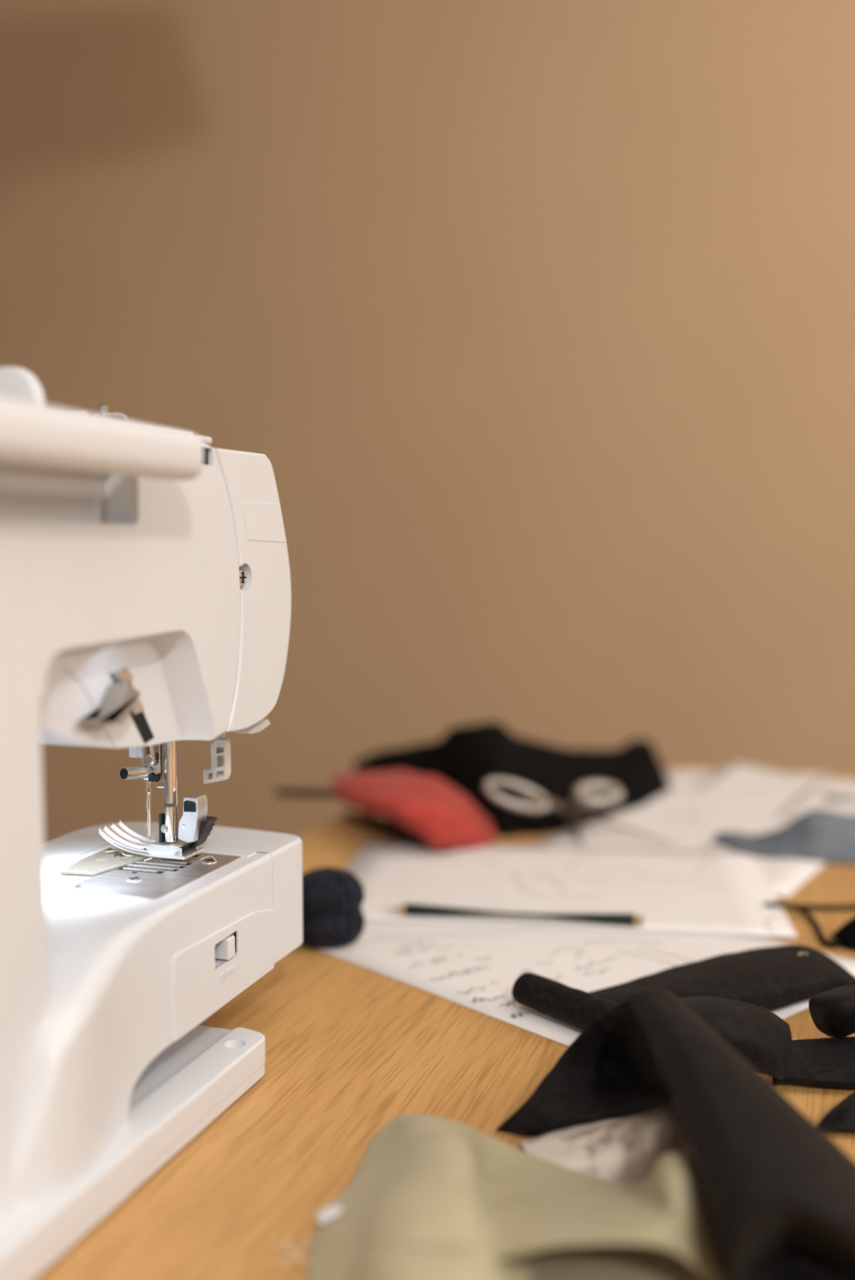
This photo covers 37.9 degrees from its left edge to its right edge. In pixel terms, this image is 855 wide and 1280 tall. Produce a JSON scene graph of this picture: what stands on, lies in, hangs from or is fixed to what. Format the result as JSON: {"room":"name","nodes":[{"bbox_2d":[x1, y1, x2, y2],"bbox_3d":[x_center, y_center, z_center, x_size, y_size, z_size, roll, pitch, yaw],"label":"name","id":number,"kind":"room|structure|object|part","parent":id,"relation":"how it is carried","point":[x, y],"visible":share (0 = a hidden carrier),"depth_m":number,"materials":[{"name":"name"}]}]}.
{"room":"sewing room","nodes":[
{"label":"sewing room","id":0,"kind":"room"},
{"bbox_2d":[0,0,854,842],"bbox_3d":[0.840,-0.414,1.982,5.100,2.500,0.100,1,4,19],"label":"wall","id":1,"kind":"structure","parent":0,"point":[532,322],"depth_m":2.18,"materials":[{"name":"beige paint"}]},
{"bbox_3d":[0.177,1.023,0.130,5.100,0.100,4.220,1,4,19],"label":"floor","id":2,"kind":"structure","parent":0,"visible":0},
{"bbox_2d":[34,763,854,1279],"bbox_3d":[0.211,0.563,0.533,0.917,0.760,1.626,1,4,19],"label":"work table","id":3,"kind":"object","parent":2,"relation":"on","point":[352,1049],"depth_m":0.53,"materials":[{"name":"brown wood"}]},
{"bbox_2d":[0,366,302,1279],"bbox_3d":[-0.169,0.051,0.426,0.145,0.296,0.429,1,4,19],"label":"sewing machine","id":4,"kind":"object","parent":3,"relation":"on","point":[145,590],"visible":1,"depth_m":0.46,"materials":[{"name":"white plastic"}]},
{"bbox_3d":[-0.168,-0.076,0.417,0.084,0.004,0.215,1,4,19],"label":"lid","id":5,"kind":"part","parent":4,"relation":"part of","materials":[{"name":"white plastic"}]},
{"bbox_3d":[-0.133,-0.058,0.326,0.018,0.019,0.277,1,4,19],"label":"carrying handle","id":6,"kind":"part","parent":4,"relation":"part of","materials":[{"name":"white plastic"}]},
{"bbox_3d":[-0.118,0.024,0.464,0.008,0.015,0.030,1,4,19],"label":"lifter lever","id":7,"kind":"part","parent":4,"relation":"part of","materials":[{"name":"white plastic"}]},
{"bbox_3d":[-0.186,0.193,0.407,0.132,0.014,0.354,1,4,19],"label":"plate","id":8,"kind":"part","parent":4,"relation":"part of","materials":[{"name":"white plastic"}]},
{"bbox_3d":[-0.155,0.141,0.499,0.125,0.074,0.203,1,4,19],"label":"free arm","id":9,"kind":"part","parent":4,"relation":"part of","materials":[{"name":"white plastic"}]},
{"bbox_3d":[-0.118,0.101,0.541,0.046,0.001,0.075,1,4,19],"label":"needle plate","id":10,"kind":"part","parent":4,"relation":"part of","materials":[{"name":"metal"}]},
{"bbox_3d":[-0.123,0.062,0.561,0.006,0.003,0.001,1,4,19],"label":"clamp plate","id":11,"kind":"part","parent":4,"relation":"part of","materials":[{"name":"black plastic"}]},
{"bbox_2d":[61,822,302,964],"bbox_3d":[-0.119,0.122,0.617,0.116,0.053,0.045,1,4,19],"label":"bed","id":12,"kind":"object","parent":4,"relation":"on","point":[279,854],"depth_m":0.59,"materials":[{"name":"white plastic"}]},
{"bbox_3d":[-0.101,0.088,0.566,0.008,0.013,0.010,1,4,19],"label":"release lever","id":13,"kind":"part","parent":4,"relation":"part of","materials":[{"name":"black plastic"}]},
{"bbox_3d":[-0.098,0.056,0.576,0.012,0.022,0.005,1,4,19],"label":"buttonhole lever","id":14,"kind":"part","parent":4,"relation":"part of","materials":[{"name":"beige plastic"}]},
{"bbox_3d":[-0.095,0.043,0.575,0.004,0.013,0.003,1,4,19],"label":"buttonhole rod","id":15,"kind":"part","parent":4,"relation":"part of","materials":[{"name":"plastic"}]},
{"bbox_3d":[-0.086,0.139,0.535,0.002,0.035,0.090,1,4,19],"label":"panel","id":16,"kind":"part","parent":4,"relation":"part of","materials":[{"name":"white plastic"}]},
{"bbox_3d":[-0.102,0.098,0.580,0.046,0.001,0.008,1,4,19],"label":"slide plate","id":17,"kind":"part","parent":4,"relation":"part of","materials":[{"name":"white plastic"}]},
{"bbox_3d":[-0.073,-0.053,0.559,0.001,0.018,0.043,1,4,19],"label":"raised label plate","id":18,"kind":"part","parent":4,"relation":"part of","materials":[{"name":"white plastic"}]},
{"bbox_2d":[275,788,341,797],"bbox_3d":[-0.074,0.127,1.024,0.104,0.007,0.007,0,4,6],"label":"rod","id":19,"kind":"object","parent":3,"relation":"on","point":[281,792],"visible":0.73,"depth_m":1.02,"materials":[{"name":"black plastic"}]},
{"bbox_2d":[345,811,454,853],"bbox_3d":[-0.027,0.151,1.015,0.029,0.011,0.169,-3,5,-36],"label":"scrap","id":20,"kind":"object","parent":3,"relation":"on","point":[411,837],"visible":0.57,"depth_m":1.01,"materials":[{"name":"red fabric"}]},
{"bbox_2d":[328,770,500,849],"bbox_3d":[-0.025,0.135,0.995,0.162,0.044,0.125,1,4,19],"label":"fabric","id":21,"kind":"object","parent":3,"relation":"on","point":[444,815],"visible":1,"depth_m":0.96,"materials":[{"name":"red fabric"}]},
{"bbox_2d":[272,1112,731,1279],"bbox_3d":[0.022,0.180,0.394,0.146,0.042,0.130,2,4,21],"label":"fabric","id":22,"kind":"object","parent":3,"relation":"on","point":[431,1197],"visible":0.98,"depth_m":0.39,"materials":[{"name":"beige fabric"}]},
{"bbox_2d":[353,722,671,835],"bbox_3d":[0.090,0.112,1.159,0.316,0.069,0.325,0,4,-4],"label":"fabric","id":23,"kind":"object","parent":3,"relation":"on","point":[465,756],"visible":0.85,"depth_m":1.14,"materials":[{"name":"fabric"}]},
{"bbox_2d":[344,840,796,937],"bbox_3d":[0.085,0.167,0.860,0.297,0.001,0.210,1,4,7],"label":"paper sheet","id":24,"kind":"object","parent":3,"relation":"on","point":[673,891],"visible":0.96,"depth_m":0.85,"materials":[{"name":"grey paper"}]},
{"bbox_2d":[384,902,642,925],"bbox_3d":[0.052,0.169,0.769,0.159,0.008,0.008,1,4,9],"label":"pencil","id":25,"kind":"object","parent":24,"relation":"on","point":[407,908],"visible":1,"depth_m":0.77,"materials":[{"name":"black paint"}]},
{"bbox_2d":[312,920,854,1046],"bbox_3d":[0.082,0.169,0.705,0.221,0.020,0.328,-4,6,-42],"label":"paper sheet","id":26,"kind":"object","parent":3,"relation":"on","point":[477,967],"depth_m":0.67,"materials":[{"name":"grey paper"}]},
{"bbox_2d":[302,866,368,948],"bbox_3d":[-0.059,0.156,0.729,0.049,0.043,0.048,4,5,40],"label":"yarn ball","id":27,"kind":"object","parent":26,"relation":"on","point":[333,898],"visible":0.86,"depth_m":0.71,"materials":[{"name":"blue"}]},
{"bbox_3d":[0.138,0.174,0.625,0.185,0.018,0.063,-1,4,-18],"label":"black fabric strip","id":28,"kind":"part","parent":26,"relation":"part of","materials":[{"name":"black fabric"}]},
{"bbox_2d":[520,1098,691,1181],"bbox_3d":[0.070,0.183,0.462,0.070,0.024,0.040,0,4,4],"label":"patterned fabric","id":29,"kind":"object","parent":3,"relation":"on","point":[628,1148],"visible":0.72,"depth_m":0.45,"materials":[{"name":"white fabric"}]},
{"bbox_2d":[496,990,854,1279],"bbox_3d":[0.095,0.167,0.437,0.131,0.061,0.195,0,4,-3],"label":"draped cloth","id":30,"kind":"object","parent":3,"relation":"on","point":[780,1192],"visible":1,"depth_m":0.40,"materials":[{"name":"fabric"}]},
{"bbox_2d":[532,804,825,897],"bbox_3d":[0.225,0.157,1.005,0.210,0.001,0.297,2,5,31],"label":"paper sheet","id":31,"kind":"object","parent":3,"relation":"on","point":[688,828],"visible":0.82,"depth_m":1.01,"materials":[{"name":"grey paper"}]},
{"bbox_2d":[482,777,672,847],"bbox_3d":[0.112,0.132,0.960,0.114,0.054,0.112,-4,6,-44],"label":"scissors","id":32,"kind":"object","parent":31,"relation":"on","point":[531,800],"visible":1,"depth_m":0.98,"materials":[{"name":"white plastic"},{"name":"steel"}]},
{"bbox_3d":[0.092,0.127,0.981,0.043,0.046,0.112,4,5,41],"label":"handle","id":33,"kind":"part","parent":32,"relation":"part of","materials":[{"name":"white plastic"}]},
{"bbox_3d":[0.117,0.151,0.995,0.008,0.011,0.079,0,4,-3],"label":"blade","id":34,"kind":"part","parent":32,"relation":"part of","materials":[{"name":"silver metal"}]},
{"bbox_3d":[0.126,0.131,1.004,0.034,0.038,0.062,-4,6,-44],"label":"handle","id":35,"kind":"part","parent":32,"relation":"part of","materials":[{"name":"white plastic"}]},
{"bbox_3d":[0.152,0.149,0.996,0.008,0.011,0.106,-4,6,-44],"label":"blade","id":36,"kind":"part","parent":32,"relation":"part of","materials":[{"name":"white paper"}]},
{"bbox_2d":[711,809,854,863],"bbox_3d":[0.314,0.146,0.954,0.178,0.030,0.101,-1,4,-10],"label":"scrap","id":37,"kind":"object","parent":31,"relation":"on","point":[825,836],"visible":1,"depth_m":0.94,"materials":[{"name":"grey fabric"}]},
{"bbox_2d":[640,767,826,809],"bbox_3d":[0.293,0.142,1.198,0.169,0.001,0.222,1,4,19],"label":"paper sheet","id":38,"kind":"object","parent":3,"relation":"on","point":[772,794],"visible":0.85,"depth_m":1.18,"materials":[{"name":"white paper"}]},
{"bbox_2d":[688,760,802,790],"bbox_3d":[0.310,0.143,1.148,0.146,0.009,0.286,2,5,31],"label":"paper sheet","id":39,"kind":"object","parent":3,"relation":"on","point":[735,773],"visible":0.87,"depth_m":1.25,"materials":[{"name":"white paper"}]},
{"bbox_2d":[763,901,854,947],"bbox_3d":[0.271,0.171,0.765,0.102,0.007,0.084,0,4,-7],"label":"cord","id":40,"kind":"object","parent":3,"relation":"on","point":[801,908],"visible":1,"depth_m":0.79,"materials":[{"name":"black fabric"}]},
{"bbox_3d":[0.183,0.185,0.554,0.058,0.008,0.071,1,4,19],"label":"black flat strip","id":41,"kind":"part","parent":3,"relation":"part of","materials":[{"name":"black fabric"}]},
{"bbox_2d":[775,776,854,817],"bbox_3d":[0.398,0.146,1.135,0.115,0.001,0.210,2,5,27],"label":"paper sheet","id":42,"kind":"object","parent":3,"relation":"on","point":[811,797],"visible":0.84,"depth_m":1.14,"materials":[{"name":"white paper"}]},
{"bbox_2d":[823,792,854,799],"bbox_3d":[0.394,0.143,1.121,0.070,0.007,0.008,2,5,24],"label":"paper sheet","id":43,"kind":"object","parent":42,"relation":"on","point":[827,796],"visible":1,"depth_m":1.13,"materials":[{"name":"grey paper"}]},
{"bbox_2d":[808,984,854,1037],"bbox_3d":[0.200,0.172,0.566,0.050,0.029,0.034,-1,4,-9],"label":"cloth","id":44,"kind":"object","parent":3,"relation":"on","point":[832,1011],"visible":1,"depth_m":0.56,"materials":[{"name":"fabric"}]},
{"bbox_2d":[817,1092,854,1131],"bbox_3d":[0.180,0.188,0.505,0.043,0.008,0.049,1,4,19],"label":"scrap","id":45,"kind":"object","parent":3,"relation":"on","point":[841,1117],"visible":0.97,"depth_m":0.49,"materials":[{"name":"black fabric"}]},
{"bbox_2d":[830,915,854,949],"bbox_3d":[0.265,0.165,0.735,0.050,0.022,0.059,1,4,19],"label":"bundle","id":46,"kind":"object","parent":3,"relation":"on","point":[845,933],"visible":1,"depth_m":0.72,"materials":[{"name":"fabric"}]}
]}

